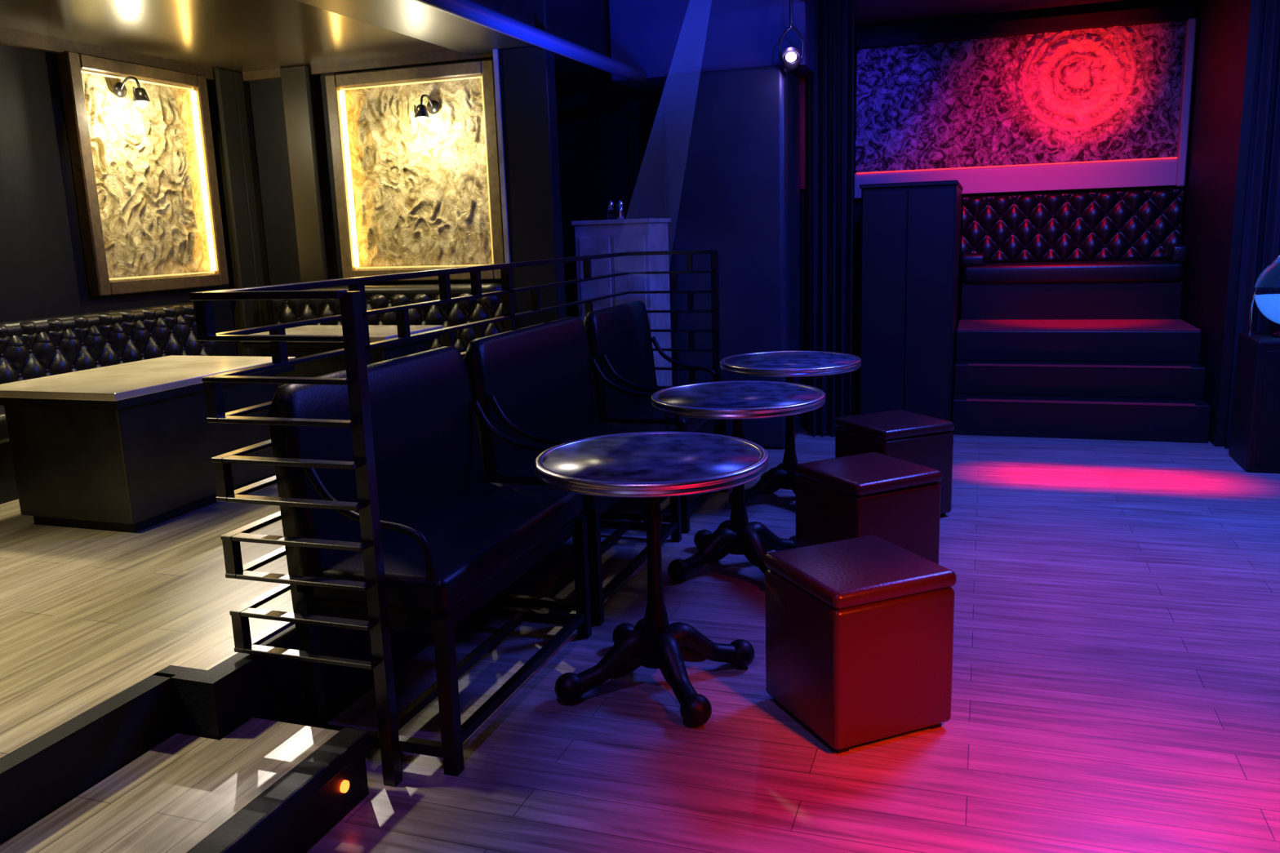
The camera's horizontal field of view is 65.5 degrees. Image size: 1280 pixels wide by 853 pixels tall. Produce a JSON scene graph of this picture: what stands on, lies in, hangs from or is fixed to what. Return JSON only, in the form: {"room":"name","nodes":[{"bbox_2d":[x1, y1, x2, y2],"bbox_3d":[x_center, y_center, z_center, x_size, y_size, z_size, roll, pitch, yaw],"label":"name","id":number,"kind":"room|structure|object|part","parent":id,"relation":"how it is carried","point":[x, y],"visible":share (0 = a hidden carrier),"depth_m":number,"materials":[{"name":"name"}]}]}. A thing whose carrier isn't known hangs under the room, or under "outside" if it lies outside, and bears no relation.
{"room":"entertainment venue","nodes":[
{"label":"entertainment venue","id":0,"kind":"room"},
{"bbox_2d":[0,44,238,355],"bbox_3d":[-3.682,-1.064,5.215,0.200,3.500,12.100,2,12,19],"label":"wall","id":1,"kind":"structure","parent":0,"point":[43,273],"depth_m":5.67,"materials":[{"name":"paint"}]},
{"bbox_2d":[56,50,228,296],"bbox_3d":[-3.121,-1.575,6.359,0.090,1.400,1.100,2,12,19],"label":"picture","id":2,"kind":"object","parent":1,"relation":"attached to","point":[145,178],"visible":0.97,"depth_m":6.31,"materials":[{"name":"beige stone"}]},
{"bbox_2d":[113,75,150,107],"bbox_3d":[-3.089,-2.036,6.065,0.210,0.186,0.104,2,12,19],"label":"wall lamp","id":3,"kind":"object","parent":2,"relation":"attached to","point":[140,96],"visible":1,"depth_m":6.04,"materials":[{"name":"black metal"}]},
{"bbox_3d":[-3.108,-2.083,6.064,0.163,0.093,0.016,2,12,19],"label":"arm","id":4,"kind":"part","parent":3,"relation":"part of","materials":[{"name":"black metal"}]},
{"bbox_3d":[-3.036,-2.017,6.053,0.100,0.080,0.100,2,12,19],"label":"lamp shade","id":5,"kind":"part","parent":3,"relation":"part of","materials":[{"name":"black metal"}]},
{"bbox_3d":[-3.034,-1.972,6.062,0.060,0.060,0.060,2,12,19],"label":"bulb","id":6,"kind":"part","parent":3,"relation":"part of","materials":[{"name":"white glass"}]},
{"bbox_3d":[-3.138,-1.575,6.365,0.045,1.230,0.930,2,12,19],"label":"frame","id":7,"kind":"part","parent":2,"relation":"part of","materials":[{"name":"laminate"}]},
{"bbox_2d":[0,26,493,81],"bbox_3d":[-2.506,-2.039,4.844,2.200,0.080,4.150,2,12,19],"label":"trim","id":8,"kind":"structure","parent":1,"relation":"attached to","point":[8,36],"depth_m":6.48,"materials":[{"name":"brown wood"}]},
{"bbox_2d":[0,483,293,758],"bbox_3d":[-2.607,0.813,3.642,2.970,0.360,9.150,2,12,19],"label":"floor","id":9,"kind":"structure","parent":0,"point":[87,615],"depth_m":3.51,"materials":[{"name":"wood"}]},
{"bbox_2d":[0,302,217,504],"bbox_3d":[-3.645,0.108,4.234,0.540,0.860,5.450,2,12,19],"label":"banquette","id":10,"kind":"object","parent":9,"relation":"on","point":[37,348],"visible":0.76,"depth_m":5.79,"materials":[{"name":"black leather"}]},
{"bbox_3d":[-3.638,0.163,4.242,0.530,0.150,5.450,2,12,19],"label":"seat","id":11,"kind":"part","parent":10,"relation":"part of","materials":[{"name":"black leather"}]},
{"bbox_2d":[0,355,295,532],"bbox_3d":[-2.385,0.047,4.899,0.830,0.640,1.180,2,12,19],"label":"table","id":12,"kind":"object","parent":9,"relation":"on","point":[129,446],"visible":0.85,"depth_m":4.45,"materials":[{"name":"beige laminate"}]},
{"bbox_2d":[0,624,433,845],"bbox_3d":[-1.231,0.858,3.172,0.220,0.366,9.150,2,12,19],"label":"platform edge","id":13,"kind":"structure","parent":9,"relation":"attached to","point":[37,778],"depth_m":2.87,"materials":[{"name":"black wood"}]},
{"bbox_2d":[240,324,443,387],"bbox_3d":[-1.779,-0.237,6.075,1.000,0.700,0.640,2,12,19],"label":"table","id":14,"kind":"object","parent":9,"relation":"on","point":[315,368],"visible":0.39,"depth_m":5.82,"materials":[{"name":"beige laminate"}]},
{"bbox_2d":[272,283,504,359],"bbox_3d":[-1.790,-0.490,6.792,1.800,0.919,0.540,2,12,19],"label":"banquette","id":15,"kind":"object","parent":9,"relation":"on","point":[377,296],"visible":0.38,"depth_m":6.76,"materials":[{"name":"black leather"}]},
{"bbox_2d":[497,45,566,328],"bbox_3d":[-0.695,-1.217,6.518,0.360,2.380,0.140,2,12,19],"label":"pillar","id":16,"kind":"structure","parent":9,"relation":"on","point":[527,83],"depth_m":6.37,"materials":[{"name":"black"}]},
{"bbox_2d":[492,48,510,262],"bbox_3d":[-0.871,-1.208,6.500,0.030,2.380,0.020,2,12,19],"label":"trim","id":17,"kind":"structure","parent":16,"relation":"attached to","point":[495,57],"depth_m":6.38,"materials":[{"name":"white paint"}]},
{"bbox_2d":[571,217,672,389],"bbox_3d":[-0.106,-0.802,7.079,0.570,1.310,0.480,2,12,19],"label":"bar counter","id":18,"kind":"object","parent":9,"relation":"on","point":[646,234],"visible":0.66,"depth_m":6.82,"materials":[{"name":"paint"}]},
{"bbox_2d":[607,200,614,219],"bbox_3d":[-0.202,-1.497,6.881,0.052,0.135,0.052,2,12,19],"label":"salt shaker","id":19,"kind":"object","parent":18,"relation":"on","point":[611,215],"visible":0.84,"depth_m":6.87,"materials":[{"name":"clear glass"}]},
{"bbox_2d":[616,199,624,219],"bbox_3d":[-0.136,-1.494,6.859,0.052,0.135,0.052,2,12,19],"label":"pepper mill","id":20,"kind":"object","parent":18,"relation":"on","point":[620,204],"visible":0.95,"depth_m":6.84,"materials":[{"name":"silver metal"}]},
{"bbox_2d":[0,0,453,71],"bbox_3d":[-3.335,-1.930,2.889,1.900,0.520,8.350,2,12,19],"label":"ceiling","id":21,"kind":"structure","parent":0,"point":[237,35],"depth_m":5.63,"materials":[{"name":"paint"}]},
{"bbox_2d":[248,57,501,324],"bbox_3d":[-1.783,-1.565,7.013,2.200,2.940,0.150,2,12,19],"label":"wall","id":22,"kind":"structure","parent":0,"point":[266,99],"depth_m":7.14,"materials":[{"name":"paint"}]},
{"bbox_2d":[208,64,333,356],"bbox_3d":[-2.577,-1.290,7.098,0.660,2.420,0.310,2,12,19],"label":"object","id":23,"kind":"structure","parent":22,"relation":"attached to","point":[229,95],"depth_m":7.03,"materials":[{"name":"black"}]},
{"bbox_2d":[324,59,505,281],"bbox_3d":[-1.510,-1.697,6.760,1.280,1.400,0.090,2,12,19],"label":"picture","id":24,"kind":"object","parent":22,"relation":"attached to","point":[411,195],"visible":0.98,"depth_m":6.77,"materials":[{"name":"beige stone"}]},
{"bbox_2d":[413,93,439,123],"bbox_3d":[-1.405,-2.081,6.525,0.104,0.186,0.210,2,12,19],"label":"wall lamp","id":25,"kind":"object","parent":24,"relation":"attached to","point":[421,113],"visible":1,"depth_m":6.48,"materials":[{"name":"black metal"}]},
{"bbox_3d":[-1.421,-2.052,6.476,0.100,0.080,0.100,2,12,19],"label":"lamp shade","id":26,"kind":"part","parent":25,"relation":"part of","materials":[{"name":"black metal"}]},
{"bbox_3d":[-1.419,-2.008,6.485,0.060,0.060,0.060,2,12,19],"label":"bulb","id":27,"kind":"part","parent":25,"relation":"part of","materials":[{"name":"white glass"}]},
{"bbox_3d":[-1.399,-2.130,6.532,0.016,0.093,0.163,2,12,19],"label":"arm","id":28,"kind":"part","parent":25,"relation":"part of","materials":[{"name":"black metal"}]},
{"bbox_2d":[295,0,615,86],"bbox_3d":[-1.904,-2.026,3.234,0.580,0.560,9.950,2,12,19],"label":"ceiling beam","id":29,"kind":"structure","parent":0,"point":[584,23],"depth_m":5.95,"materials":[{"name":"black paint"}]},
{"bbox_2d":[413,0,646,84],"bbox_3d":[-1.519,-1.900,2.856,0.210,0.685,9.051,2,12,19],"label":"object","id":30,"kind":"object","parent":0,"point":[537,35],"depth_m":5.52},
{"bbox_2d":[555,82,805,429],"bbox_3d":[-0.495,-1.673,8.268,3.820,3.300,0.150,2,12,19],"label":"wall","id":31,"kind":"structure","parent":0,"point":[593,119],"depth_m":7.99,"materials":[{"name":"paint"}]},
{"bbox_2d":[627,110,663,218],"bbox_3d":[0.195,-1.530,7.950,0.540,1.900,0.050,2,12,19],"label":"trim","id":32,"kind":"structure","parent":31,"relation":"attached to","point":[631,116],"depth_m":7.89,"materials":[{"name":"black"}]},
{"bbox_2d":[798,76,808,189],"bbox_3d":[0.971,-2.244,7.535,0.630,0.890,0.060,2,12,19],"label":"trim","id":33,"kind":"structure","parent":31,"relation":"attached to","point":[803,94],"depth_m":7.43,"materials":[{"name":"red"}]},
{"bbox_2d":[608,0,814,91],"bbox_3d":[0.553,-2.857,7.223,1.400,0.640,0.650,2,12,19],"label":"ceiling","id":34,"kind":"structure","parent":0,"point":[659,38],"depth_m":6.95,"materials":[{"name":"black paint"}]},
{"bbox_2d":[306,392,1279,852],"bbox_3d":[0.350,0.837,4.210,8.600,0.100,12.100,2,12,19],"label":"floor","id":35,"kind":"structure","parent":0,"point":[1116,675],"depth_m":3.33,"materials":[{"name":"wood"}]},
{"bbox_2d":[0,717,370,852],"bbox_3d":[-1.741,1.392,0.979,0.555,0.203,4.350,2,12,19],"label":"step","id":36,"kind":"structure","parent":35,"relation":"on","point":[266,786],"depth_m":2.61,"materials":[{"name":"black paint"}]},
{"bbox_2d":[339,780,349,793],"bbox_3d":[-0.828,1.013,2.800,0.012,0.034,0.034,2,12,19],"label":"indicator light","id":37,"kind":"object","parent":36,"relation":"attached to","point":[344,785],"visible":1,"depth_m":2.79,"materials":[{"name":"orange"}]},
{"bbox_2d":[267,346,591,776],"bbox_3d":[-0.654,0.363,3.488,0.555,1.175,1.104,2,12,19],"label":"settee","id":38,"kind":"object","parent":35,"relation":"on","point":[453,540],"visible":0.77,"depth_m":3.28,"materials":[{"name":"black leather"}]},
{"bbox_3d":[-0.808,0.280,2.953,0.432,0.359,0.032,2,12,19],"label":"arm","id":39,"kind":"part","parent":38,"relation":"part of","materials":[{"name":"black plastic"}]},
{"bbox_3d":[-0.649,0.386,3.491,0.545,0.110,1.100,2,12,19],"label":"seat","id":40,"kind":"part","parent":38,"relation":"part of","materials":[{"name":"black leather"}]},
{"bbox_3d":[-0.466,0.074,3.934,0.432,0.359,0.032,2,12,19],"label":"arm","id":41,"kind":"part","parent":38,"relation":"part of","materials":[{"name":"black plastic"}]},
{"bbox_2d":[189,249,720,786],"bbox_3d":[-0.374,0.002,4.519,0.604,1.466,3.618,2,12,19],"label":"steel railing","id":42,"kind":"object","parent":35,"relation":"on","point":[355,336],"visible":0.67,"depth_m":2.91,"materials":[{"name":"black metal"}]},
{"bbox_2d":[463,316,681,625],"bbox_3d":[-0.254,0.122,4.637,0.555,1.175,1.184,2,12,19],"label":"settee","id":43,"kind":"object","parent":35,"relation":"on","point":[534,384],"visible":0.62,"depth_m":4.42,"materials":[{"name":"black leather"}]},
{"bbox_3d":[-0.421,0.047,4.064,0.432,0.359,0.032,2,12,19],"label":"arm","id":44,"kind":"part","parent":43,"relation":"part of","materials":[{"name":"black plastic"}]},
{"bbox_3d":[-0.249,0.145,4.640,0.545,0.110,1.180,2,12,19],"label":"seat","id":45,"kind":"part","parent":43,"relation":"part of","materials":[{"name":"black leather"}]},
{"bbox_3d":[-0.053,-0.175,5.120,0.432,0.359,0.032,2,12,19],"label":"arm","id":46,"kind":"part","parent":43,"relation":"part of","materials":[{"name":"black plastic"}]},
{"bbox_2d":[533,431,768,726],"bbox_3d":[0.052,0.509,3.489,0.798,0.843,0.798,2,12,19],"label":"bistro table","id":47,"kind":"object","parent":35,"relation":"on","point":[651,466],"visible":1,"depth_m":3.42,"materials":[{"name":"black metal"}]},
{"bbox_2d":[583,301,728,533],"bbox_3d":[0.118,-0.102,5.707,0.555,1.175,0.894,2,12,19],"label":"settee","id":48,"kind":"object","parent":35,"relation":"on","point":[620,339],"visible":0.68,"depth_m":5.50,"materials":[{"name":"black leather"}]},
{"bbox_3d":[-0.002,-0.206,5.268,0.432,0.359,0.032,2,12,19],"label":"arm","id":49,"kind":"part","parent":48,"relation":"part of","materials":[{"name":"black plastic"}]},
{"bbox_3d":[0.124,-0.080,5.710,0.545,0.110,0.890,2,12,19],"label":"seat","id":50,"kind":"part","parent":48,"relation":"part of","materials":[{"name":"black leather"}]},
{"bbox_3d":[0.272,-0.371,6.056,0.432,0.359,0.032,2,12,19],"label":"arm","id":51,"kind":"part","parent":48,"relation":"part of","materials":[{"name":"black plastic"}]},
{"bbox_2d":[662,64,799,448],"bbox_3d":[0.695,-1.202,7.343,0.880,2.660,0.580,2,12,19],"label":"wall pier","id":52,"kind":"object","parent":35,"relation":"on","point":[731,135],"visible":0.63,"depth_m":7.01,"materials":[{"name":"paint"}]},
{"bbox_2d":[650,380,825,582],"bbox_3d":[0.462,0.262,4.665,0.798,0.843,0.798,1,12,13],"label":"bistro table","id":53,"kind":"object","parent":35,"relation":"on","point":[738,401],"visible":0.84,"depth_m":4.59,"materials":[{"name":"black metal"}]},
{"bbox_2d":[720,351,861,505],"bbox_3d":[0.871,0.028,5.780,0.798,0.843,0.798,3,12,24],"label":"bistro table","id":54,"kind":"object","parent":35,"relation":"on","point":[789,365],"visible":0.6,"depth_m":5.73,"materials":[{"name":"black metal"}]},
{"bbox_2d":[764,535,956,754],"bbox_3d":[0.706,0.693,3.256,0.450,0.530,0.450,-6,12,-21],"label":"stool","id":55,"kind":"object","parent":35,"relation":"on","point":[860,630],"visible":1,"depth_m":3.08,"materials":[{"name":"red leather"}]},
{"bbox_2d":[794,452,942,564],"bbox_3d":[1.018,0.439,4.487,0.470,0.530,0.470,-7,12,-25],"label":"stool","id":56,"kind":"object","parent":35,"relation":"on","point":[896,501],"visible":0.81,"depth_m":4.32,"materials":[{"name":"red leather"}]},
{"bbox_2d":[834,409,954,516],"bbox_3d":[1.402,0.220,5.527,0.470,0.530,0.470,-7,12,-22],"label":"stool","id":57,"kind":"object","parent":35,"relation":"on","point":[920,439],"visible":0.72,"depth_m":5.35,"materials":[{"name":"red leather"}]},
{"bbox_2d":[858,179,963,422],"bbox_3d":[2.235,-1.010,8.148,0.685,1.870,1.690,2,12,19],"label":"partition","id":58,"kind":"object","parent":35,"relation":"on","point":[910,247],"visible":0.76,"depth_m":7.36,"materials":[{"name":"black wood"}]},
{"bbox_2d":[951,187,1211,443],"bbox_3d":[3.424,-0.959,7.898,1.720,1.790,1.785,2,12,19],"label":"booth","id":59,"kind":"object","parent":35,"relation":"on","point":[1070,326],"visible":1,"depth_m":7.92,"materials":[{"name":"black leather"}]},
{"bbox_3d":[2.880,-1.444,8.609,0.200,0.100,0.430,2,12,19],"label":"arm","id":60,"kind":"part","parent":59,"relation":"part of","materials":[{"name":"black leather"}]},
{"bbox_3d":[3.626,-1.088,8.478,1.680,0.315,0.430,2,12,19],"label":"seat","id":61,"kind":"part","parent":59,"relation":"part of","materials":[{"name":"black leather"}]},
{"bbox_2d":[962,259,1183,284],"bbox_3d":[3.606,-1.304,8.396,1.680,0.160,0.450,2,12,19],"label":"seat cushion","id":62,"kind":"object","parent":59,"relation":"on","point":[988,271],"depth_m":8.21,"materials":[{"name":"black leather"}]},
{"bbox_3d":[4.355,-1.413,8.102,0.120,0.140,0.430,2,12,19],"label":"arm","id":63,"kind":"part","parent":59,"relation":"part of","materials":[{"name":"black leather"}]},
{"bbox_2d":[1228,332,1279,473],"bbox_3d":[4.188,-0.151,6.189,0.780,0.820,0.512,2,12,19],"label":"cabinet","id":64,"kind":"object","parent":35,"relation":"on","point":[1255,431],"visible":1,"depth_m":6.11,"materials":[{"name":"black wood"}]},
{"bbox_2d":[1248,254,1279,337],"bbox_3d":[4.000,-0.815,6.101,0.452,0.528,0.430,2,12,19],"label":"globe lamp","id":65,"kind":"object","parent":64,"relation":"on","point":[1266,295],"visible":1,"depth_m":6.07,"materials":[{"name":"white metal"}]},
{"bbox_3d":[4.010,-0.830,6.094,0.430,0.430,0.430,2,12,19],"label":"globe","id":66,"kind":"part","parent":65,"relation":"part of","materials":[{"name":"clear glass"}]},
{"bbox_2d":[1256,351,1279,464],"bbox_3d":[4.107,-0.103,5.958,0.680,0.700,0.012,2,12,19],"label":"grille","id":67,"kind":"object","parent":64,"relation":"attached to","point":[1268,402],"depth_m":6.05,"materials":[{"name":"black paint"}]},
{"bbox_2d":[805,77,808,430],"bbox_3d":[1.598,-1.765,8.384,0.100,3.300,1.850,2,12,19],"label":"wall","id":68,"kind":"structure","parent":0,"point":[806,125],"depth_m":7.61,"materials":[{"name":"paint"}]},
{"bbox_2d":[854,0,1144,27],"bbox_3d":[0.206,-2.501,3.452,8.600,0.150,12.300,2,12,19],"label":"ceiling","id":69,"kind":"structure","parent":0,"point":[868,13],"depth_m":8.21,"materials":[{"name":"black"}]},
{"bbox_2d":[778,0,804,74],"bbox_3d":[0.982,-2.686,6.501,0.152,0.722,0.184,-3,11,-6],"label":"light","id":70,"kind":"object","parent":69,"relation":"hanging from","point":[790,59],"visible":1,"depth_m":6.51,"materials":[{"name":"black metal"}]},
{"bbox_2d":[808,0,854,437],"bbox_3d":[1.398,-1.542,7.307,0.370,3.293,0.113,2,12,19],"label":"stage curtain","id":71,"kind":"object","parent":69,"relation":"hanging from","point":[831,85],"visible":0.89,"depth_m":7.29,"materials":[{"name":"black fabric"}]},
{"bbox_2d":[1224,0,1279,448],"bbox_3d":[4.614,-1.431,6.210,1.510,3.293,0.113,2,12,19],"label":"stage curtain","id":72,"kind":"object","parent":69,"relation":"hanging from","point":[1260,238],"visible":0.58,"depth_m":6.40,"materials":[{"name":"black fabric"}]},
{"bbox_2d":[851,0,1195,392],"bbox_3d":[2.162,-2.054,9.233,8.600,3.500,0.200,2,12,19],"label":"wall","id":73,"kind":"structure","parent":0,"point":[856,244],"depth_m":8.80,"materials":[{"name":"paint"}]},
{"bbox_2d":[853,2,1196,198],"bbox_3d":[3.194,-2.719,8.502,2.660,1.420,0.190,2,12,19],"label":"mural","id":74,"kind":"object","parent":73,"relation":"attached to","point":[1102,99],"visible":1,"depth_m":8.45,"materials":[{"name":"multicoloured paint"}]},
{"bbox_3d":[3.168,-3.359,8.393,2.640,0.120,0.160,2,12,19],"label":"frame","id":75,"kind":"part","parent":74,"relation":"part of","materials":[{"name":"black wood"}]},
{"bbox_3d":[4.426,-2.618,8.095,0.060,1.300,0.190,2,12,19],"label":"frame","id":76,"kind":"part","parent":74,"relation":"part of","materials":[{"name":"red"}]},
{"bbox_2d":[1179,0,1262,447],"bbox_3d":[4.282,-1.665,7.427,0.120,3.300,1.930,2,12,19],"label":"wall","id":77,"kind":"structure","parent":0,"point":[1227,35],"depth_m":7.01,"materials":[{"name":"paint"}]}
]}

